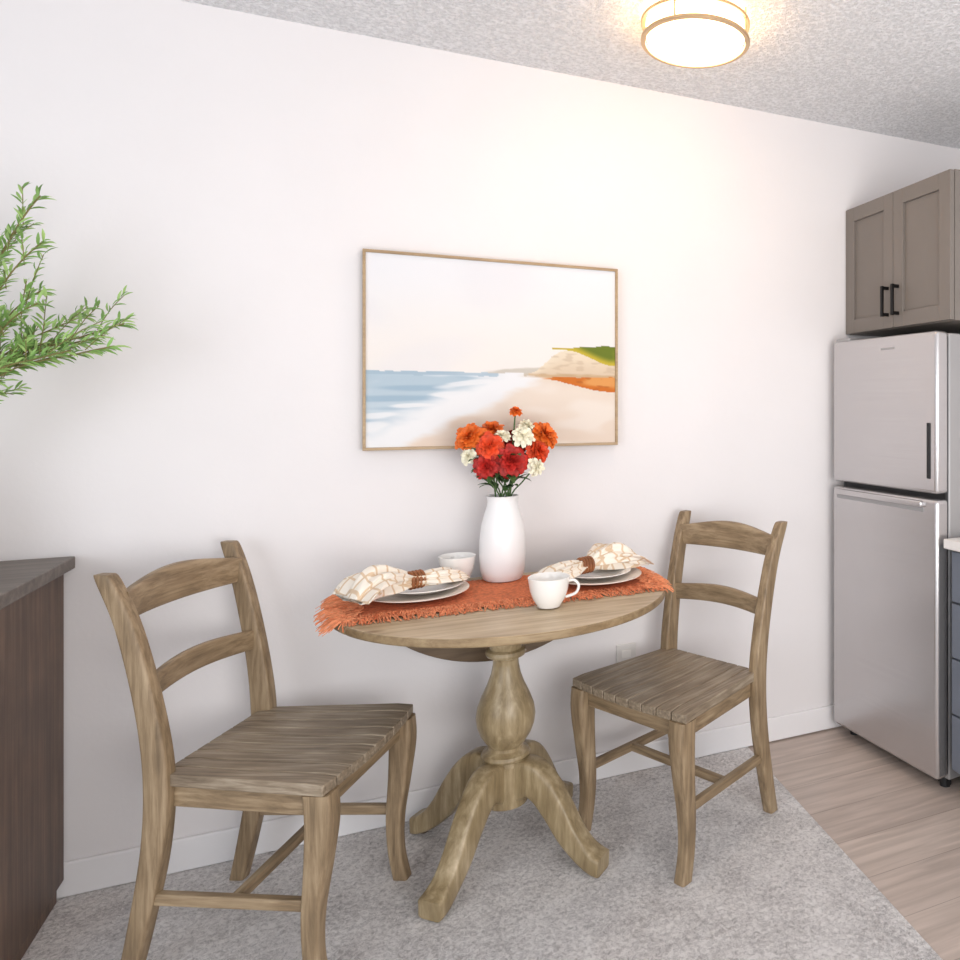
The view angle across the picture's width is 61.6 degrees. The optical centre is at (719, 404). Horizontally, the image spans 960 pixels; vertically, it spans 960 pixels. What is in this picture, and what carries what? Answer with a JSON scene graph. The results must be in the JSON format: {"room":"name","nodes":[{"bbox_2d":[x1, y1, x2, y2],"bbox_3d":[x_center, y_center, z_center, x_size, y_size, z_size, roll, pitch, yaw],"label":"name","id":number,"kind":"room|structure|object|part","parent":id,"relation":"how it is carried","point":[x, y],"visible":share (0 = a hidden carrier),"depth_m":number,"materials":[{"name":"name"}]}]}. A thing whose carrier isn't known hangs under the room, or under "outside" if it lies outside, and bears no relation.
{"room":"dining room","nodes":[
{"label":"dining room","id":0,"kind":"room"},
{"bbox_2d":[0,0,959,861],"bbox_3d":[-1.468,0.110,2.181,5.820,2.490,0.100,0,0,-25],"label":"wall","id":1,"kind":"structure","parent":0,"point":[234,171],"depth_m":2.28,"materials":[{"name":"paint"}]},
{"bbox_2d":[57,705,841,898],"bbox_3d":[-1.443,1.258,2.130,5.620,0.091,0.012,0,0,-25],"label":"baseboard","id":2,"kind":"structure","parent":1,"relation":"attached to","point":[92,873],"depth_m":2.27,"materials":[{"name":"paint"}]},
{"bbox_2d":[362,248,617,450],"bbox_3d":[-0.726,-0.168,2.457,0.804,0.613,0.034,0,0,-25],"label":"framed picture","id":3,"kind":"object","parent":1,"relation":"attached to","point":[450,343],"visible":0.96,"depth_m":2.42,"materials":[{"name":"multicoloured paper"}]},
{"bbox_3d":[-1.085,-0.168,2.287,0.009,0.595,0.034,0,0,-25],"label":"frame","id":4,"kind":"part","parent":3,"relation":"part of","materials":[{"name":"brown wood"}]},
{"bbox_3d":[-0.726,-0.469,2.457,0.804,0.009,0.034,0,0,-25],"label":"frame","id":5,"kind":"part","parent":3,"relation":"part of","materials":[{"name":"brown wood"}]},
{"bbox_3d":[-0.726,0.135,2.457,0.804,0.009,0.034,0,0,-25],"label":"frame","id":6,"kind":"part","parent":3,"relation":"part of","materials":[{"name":"brown wood"}]},
{"bbox_3d":[-0.367,-0.168,2.628,0.009,0.595,0.034,0,0,-25],"label":"frame","id":7,"kind":"part","parent":3,"relation":"part of","materials":[{"name":"brown wood"}]},
{"bbox_2d":[616,643,635,662],"bbox_3d":[-0.333,0.905,2.659,0.072,0.116,0.010,0,0,-25],"label":"wall outlet","id":8,"kind":"object","parent":1,"relation":"attached to","point":[623,651],"visible":0.53,"depth_m":2.65,"materials":[{"name":"plastic"}]},
{"bbox_2d":[622,649,630,657],"bbox_3d":[-0.331,0.881,2.655,0.034,0.028,0.003,0,0,-25],"label":"socket","id":9,"kind":"object","parent":8,"relation":"attached to","point":[626,653],"depth_m":2.65,"materials":[{"name":"white plastic"}]},
{"bbox_2d":[846,169,959,336],"bbox_3d":[0.918,-0.540,2.920,0.673,0.509,0.608,0,0,-25],"label":"upper cabinet","id":10,"kind":"object","parent":1,"relation":"attached to","point":[903,244],"visible":1,"depth_m":2.74,"materials":[{"name":"beige paint"}]},
{"bbox_3d":[0.586,-0.765,2.930,0.019,0.055,0.190,0,0,-25],"label":"door rail","id":11,"kind":"part","parent":10,"relation":"part of","materials":[{"name":"beige paint"}]},
{"bbox_3d":[0.586,-0.316,2.930,0.019,0.055,0.190,0,0,-25],"label":"door rail","id":12,"kind":"part","parent":10,"relation":"part of","materials":[{"name":"beige paint"}]},
{"bbox_3d":[0.591,-0.540,2.933,0.009,0.395,0.190,0,0,-25],"label":"door panel","id":13,"kind":"part","parent":10,"relation":"part of","materials":[{"name":"beige paint"}]},
{"bbox_3d":[0.631,-0.388,2.751,0.010,0.115,0.012,0,0,-25],"label":"handle bar","id":14,"kind":"part","parent":10,"relation":"part of","materials":[{"name":"black metal"}]},
{"bbox_3d":[0.664,-0.540,2.767,0.019,0.505,0.055,0,0,-25],"label":"door stile","id":15,"kind":"part","parent":10,"relation":"part of","materials":[{"name":"beige paint"}]},
{"bbox_3d":[0.716,-0.765,2.656,0.019,0.055,0.190,0,0,-25],"label":"door rail","id":16,"kind":"part","parent":10,"relation":"part of","materials":[{"name":"beige paint"}]},
{"bbox_3d":[0.716,-0.316,2.656,0.019,0.055,0.190,0,0,-25],"label":"door rail","id":17,"kind":"part","parent":10,"relation":"part of","materials":[{"name":"beige paint"}]},
{"bbox_3d":[0.721,-0.540,2.658,0.009,0.395,0.190,0,0,-25],"label":"door panel","id":18,"kind":"part","parent":10,"relation":"part of","materials":[{"name":"beige paint"}]},
{"bbox_3d":[0.769,-0.540,2.545,0.019,0.505,0.055,0,0,-25],"label":"door stile","id":19,"kind":"part","parent":10,"relation":"part of","materials":[{"name":"beige paint"}]},
{"bbox_2d":[21,747,942,959],"bbox_3d":[-1.117,1.311,0.051,4.625,0.012,4.050,0,0,-25],"label":"carpet","id":20,"kind":"object","parent":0,"point":[764,885],"visible":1,"depth_m":1.97,"materials":[{"name":"grey carpet"}]},
{"bbox_2d":[0,556,74,959],"bbox_3d":[-2.090,0.853,1.532,1.078,0.904,0.506,0,0,-25],"label":"sideboard","id":21,"kind":"object","parent":20,"relation":"on","point":[31,590],"visible":1,"depth_m":1.78,"materials":[{"name":"brown wood"}]},
{"bbox_2d":[0,182,138,403],"bbox_3d":[-1.855,-0.113,1.622,0.944,1.026,0.304,0,0,-24],"label":"potted plant","id":22,"kind":"object","parent":21,"relation":"on","point":[15,358],"visible":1,"depth_m":1.76,"materials":[{"name":"green plant"}]},
{"bbox_2d":[93,540,416,959],"bbox_3d":[-1.120,0.842,1.880,0.544,0.924,0.456,0,0,2],"label":"dining chair","id":23,"kind":"object","parent":20,"relation":"on","point":[278,760],"visible":1,"depth_m":1.74,"materials":[{"name":"brown wood"}]},
{"bbox_3d":[-1.318,0.842,1.692,0.157,0.924,0.051,0,0,2],"label":"post","id":24,"kind":"part","parent":23,"relation":"part of","materials":[{"name":"brown wood"}]},
{"bbox_3d":[-1.355,0.443,1.886,0.052,0.092,0.386,0,0,2],"label":"crest rail","id":25,"kind":"part","parent":23,"relation":"part of","materials":[{"name":"brown wood"}]},
{"bbox_3d":[-1.307,0.842,2.078,0.157,0.924,0.051,0,0,2],"label":"post","id":26,"kind":"part","parent":23,"relation":"part of","materials":[{"name":"brown wood"}]},
{"bbox_3d":[-1.059,0.847,1.878,0.422,0.028,0.456,0,0,2],"label":"seat","id":27,"kind":"part","parent":23,"relation":"part of","materials":[{"name":"brown wood"}]},
{"bbox_3d":[-0.892,1.083,1.674,0.072,0.443,0.056,0,0,2],"label":"leg","id":28,"kind":"part","parent":23,"relation":"part of","materials":[{"name":"brown wood"}]},
{"bbox_3d":[-0.881,1.083,2.072,0.072,0.443,0.056,0,0,2],"label":"leg","id":29,"kind":"part","parent":23,"relation":"part of","materials":[{"name":"brown wood"}]},
{"bbox_2d":[326,571,665,922],"bbox_3d":[-0.580,0.922,2.096,0.932,0.764,0.717,0,0,-25],"label":"round pedestal table","id":30,"kind":"object","parent":20,"relation":"on","point":[512,769],"visible":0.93,"depth_m":2.08,"materials":[{"name":"brown wood"}]},
{"bbox_3d":[-0.784,1.160,2.250,0.309,0.282,0.072,0,0,20],"label":"pedestal leg","id":31,"kind":"part","parent":30,"relation":"part of","materials":[{"name":"brown wood"}]},
{"bbox_2d":[438,552,475,580],"bbox_3d":[-0.802,0.495,2.277,0.117,0.077,0.108,0,0,14],"label":"coffee cup","id":32,"kind":"object","parent":30,"relation":"on","point":[462,561],"visible":0.56,"depth_m":2.25,"materials":[{"name":"white ceramic"}]},
{"bbox_3d":[-0.683,1.160,2.035,0.072,0.282,0.309,0,0,20],"label":"pedestal leg","id":33,"kind":"part","parent":30,"relation":"part of","materials":[{"name":"brown wood"}]},
{"bbox_2d":[314,566,673,636],"bbox_3d":[-0.618,0.547,2.159,0.975,0.031,0.392,0,0,-25],"label":"table runner","id":34,"kind":"object","parent":30,"relation":"on","point":[479,594],"visible":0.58,"depth_m":2.04,"materials":[{"name":"orange fabric"}]},
{"bbox_2d":[374,581,468,602],"bbox_3d":[-0.845,0.523,2.095,0.276,0.018,0.276,0,0,-25],"label":"dinner plate","id":35,"kind":"object","parent":34,"relation":"on","point":[396,598],"visible":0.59,"depth_m":2.05,"materials":[{"name":"beige ceramic"}]},
{"bbox_2d":[398,581,462,594],"bbox_3d":[-0.837,0.511,2.113,0.216,0.018,0.216,0,0,-25],"label":"salad plate","id":36,"kind":"object","parent":35,"relation":"on","point":[434,588],"visible":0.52,"depth_m":2.08,"materials":[{"name":"white ceramic"}]},
{"bbox_2d":[332,565,470,604],"bbox_3d":[-0.851,0.466,2.053,0.205,0.083,0.342,0,0,39],"label":"napkin","id":37,"kind":"object","parent":36,"relation":"on","point":[374,582],"visible":1,"depth_m":1.98,"materials":[{"name":"fabric"}]},
{"bbox_2d":[455,406,557,582],"bbox_3d":[-0.656,0.269,2.320,0.220,0.530,0.281,0,0,31],"label":"flower vase","id":38,"kind":"object","parent":34,"relation":"on","point":[502,533],"visible":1,"depth_m":2.26,"materials":[{"name":"white ceramic"}]},
{"bbox_3d":[-0.660,0.249,2.310,0.058,0.450,0.029,0,0,-25],"label":"stem","id":39,"kind":"part","parent":38,"relation":"part of","materials":[{"name":"green plant"}]},
{"bbox_3d":[-0.628,0.331,2.305,0.115,0.286,0.057,0,0,-25],"label":"stem","id":40,"kind":"part","parent":38,"relation":"part of","materials":[{"name":"green plant"}]},
{"bbox_2d":[569,568,640,584],"bbox_3d":[-0.378,0.523,2.289,0.276,0.018,0.276,0,0,-25],"label":"dinner plate","id":41,"kind":"object","parent":34,"relation":"on","point":[633,573],"visible":0.38,"depth_m":2.25,"materials":[{"name":"beige ceramic"}]},
{"bbox_2d":[575,567,630,579],"bbox_3d":[-0.381,0.511,2.293,0.216,0.018,0.216,0,0,-25],"label":"salad plate","id":42,"kind":"object","parent":41,"relation":"on","point":[597,574],"visible":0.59,"depth_m":2.28,"materials":[{"name":"white ceramic"}]},
{"bbox_2d":[534,542,654,578],"bbox_3d":[-0.388,0.467,2.270,0.199,0.081,0.342,0,0,42],"label":"napkin","id":43,"kind":"object","parent":42,"relation":"on","point":[615,555],"visible":0.9,"depth_m":2.29,"materials":[{"name":"fabric"}]},
{"bbox_3d":[-0.570,1.160,2.351,0.072,0.282,0.309,0,0,20],"label":"pedestal leg","id":44,"kind":"part","parent":30,"relation":"part of","materials":[{"name":"brown wood"}]},
{"bbox_2d":[528,572,579,608],"bbox_3d":[-0.452,0.497,1.998,0.119,0.079,0.110,0,0,30],"label":"coffee cup","id":45,"kind":"object","parent":30,"relation":"on","point":[548,590],"visible":1,"depth_m":1.97,"materials":[{"name":"white ceramic"}]},
{"bbox_3d":[-0.395,0.491,2.012,0.039,0.052,0.011,0,0,-10],"label":"cup handle","id":46,"kind":"part","parent":45,"relation":"part of","materials":[{"name":"white ceramic"}]},
{"bbox_3d":[-0.468,1.160,2.137,0.309,0.282,0.072,0,0,20],"label":"pedestal leg","id":47,"kind":"part","parent":30,"relation":"part of","materials":[{"name":"brown wood"}]},
{"bbox_2d":[570,510,786,886],"bbox_3d":[-0.117,0.842,2.361,0.456,0.924,0.544,0,0,38],"label":"dining chair","id":48,"kind":"object","parent":20,"relation":"on","point":[669,690],"visible":0.98,"depth_m":2.31,"materials":[{"name":"brown wood"}]},
{"bbox_3d":[-0.417,1.083,2.298,0.056,0.443,0.072,0,0,38],"label":"leg","id":49,"kind":"part","parent":48,"relation":"part of","materials":[{"name":"brown wood"}]},
{"bbox_3d":[-0.154,0.847,2.313,0.456,0.028,0.422,0,0,38],"label":"seat","id":50,"kind":"part","parent":48,"relation":"part of","materials":[{"name":"brown wood"}]},
{"bbox_3d":[-0.152,0.842,2.632,0.051,0.924,0.157,0,0,38],"label":"post","id":51,"kind":"part","parent":48,"relation":"part of","materials":[{"name":"brown wood"}]},
{"bbox_3d":[-0.101,1.083,2.055,0.056,0.443,0.072,0,0,38],"label":"leg","id":52,"kind":"part","parent":48,"relation":"part of","materials":[{"name":"brown wood"}]},
{"bbox_3d":[0.026,0.443,2.547,0.386,0.092,0.052,0,0,38],"label":"crest rail","id":53,"kind":"part","parent":48,"relation":"part of","materials":[{"name":"brown wood"}]},
{"bbox_3d":[0.154,0.842,2.396,0.051,0.924,0.157,0,0,38],"label":"post","id":54,"kind":"part","parent":48,"relation":"part of","materials":[{"name":"brown wood"}]},
{"bbox_2d":[181,0,959,148],"bbox_3d":[-0.599,-1.185,0.352,5.820,0.100,4.150,0,0,-25],"label":"ceiling","id":55,"kind":"structure","parent":0,"point":[885,67],"depth_m":2.36,"materials":[{"name":"white paint"}]},
{"bbox_2d":[641,0,749,68],"bbox_3d":[-0.072,-1.092,2.191,0.318,0.085,0.318,0,0,-25],"label":"ceiling light","id":56,"kind":"object","parent":55,"relation":"attached to","point":[694,34],"depth_m":2.13,"materials":[{"name":"white glass"}]},
{"bbox_2d":[748,726,959,959],"bbox_3d":[1.320,1.332,1.208,1.419,0.046,4.050,0,0,-25],"label":"floor","id":57,"kind":"structure","parent":0,"point":[895,821],"depth_m":2.39,"materials":[{"name":"wood"}]},
{"bbox_2d":[834,331,959,787],"bbox_3d":[0.800,0.524,2.871,0.526,1.570,0.550,0,0,-30],"label":"refrigerator","id":58,"kind":"object","parent":57,"relation":"on","point":[897,397],"visible":1,"depth_m":2.67,"materials":[{"name":"silver metal"}]},
{"bbox_3d":[0.574,0.339,2.756,0.020,0.023,0.460,0,0,-30],"label":"handle","id":59,"kind":"part","parent":58,"relation":"part of","materials":[{"name":"silver metal"}]},
{"bbox_3d":[0.611,0.790,2.760,0.056,0.940,0.550,0,0,-30],"label":"door","id":60,"kind":"part","parent":58,"relation":"part of","materials":[{"name":"silver metal"}]},
{"bbox_2d":[834,331,946,493],"bbox_3d":[0.611,0.025,2.760,0.056,0.550,0.550,0,0,-30],"label":"freezer","id":61,"kind":"object","parent":58,"relation":"in","point":[890,392],"depth_m":2.69,"materials":[{"name":"silver metal"}]},
{"bbox_3d":[0.656,1.273,2.787,0.020,0.056,0.510,0,0,-30],"label":"kick plate","id":62,"kind":"part","parent":58,"relation":"part of","materials":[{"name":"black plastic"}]},
{"bbox_2d":[944,537,959,773],"bbox_3d":[1.391,0.875,1.882,0.682,0.865,1.647,0,0,-25],"label":"base cabinet","id":63,"kind":"object","parent":57,"relation":"on","point":[953,544],"visible":1,"depth_m":2.46,"materials":[{"name":"wood"}]},
{"bbox_2d":[944,537,959,551],"bbox_3d":[1.396,0.459,1.884,0.672,0.032,1.647,0,0,-25],"label":"countertop","id":64,"kind":"structure","parent":63,"relation":"on","point":[953,544],"depth_m":2.45,"materials":[{"name":"white stone"}]},
{"bbox_3d":[0.888,0.566,2.244,0.019,0.166,0.532,0,0,-25],"label":"drawer","id":65,"kind":"part","parent":63,"relation":"part of","materials":[{"name":"wood"}]},
{"bbox_3d":[0.888,0.744,2.244,0.019,0.178,0.532,0,0,-25],"label":"drawer","id":66,"kind":"part","parent":63,"relation":"part of","materials":[{"name":"wood"}]},
{"bbox_3d":[0.888,0.929,2.244,0.019,0.180,0.532,0,0,-25],"label":"drawer","id":67,"kind":"part","parent":63,"relation":"part of","materials":[{"name":"wood"}]},
{"bbox_3d":[0.888,1.115,2.244,0.019,0.180,0.532,0,0,-25],"label":"drawer","id":68,"kind":"part","parent":63,"relation":"part of","materials":[{"name":"wood"}]}
]}

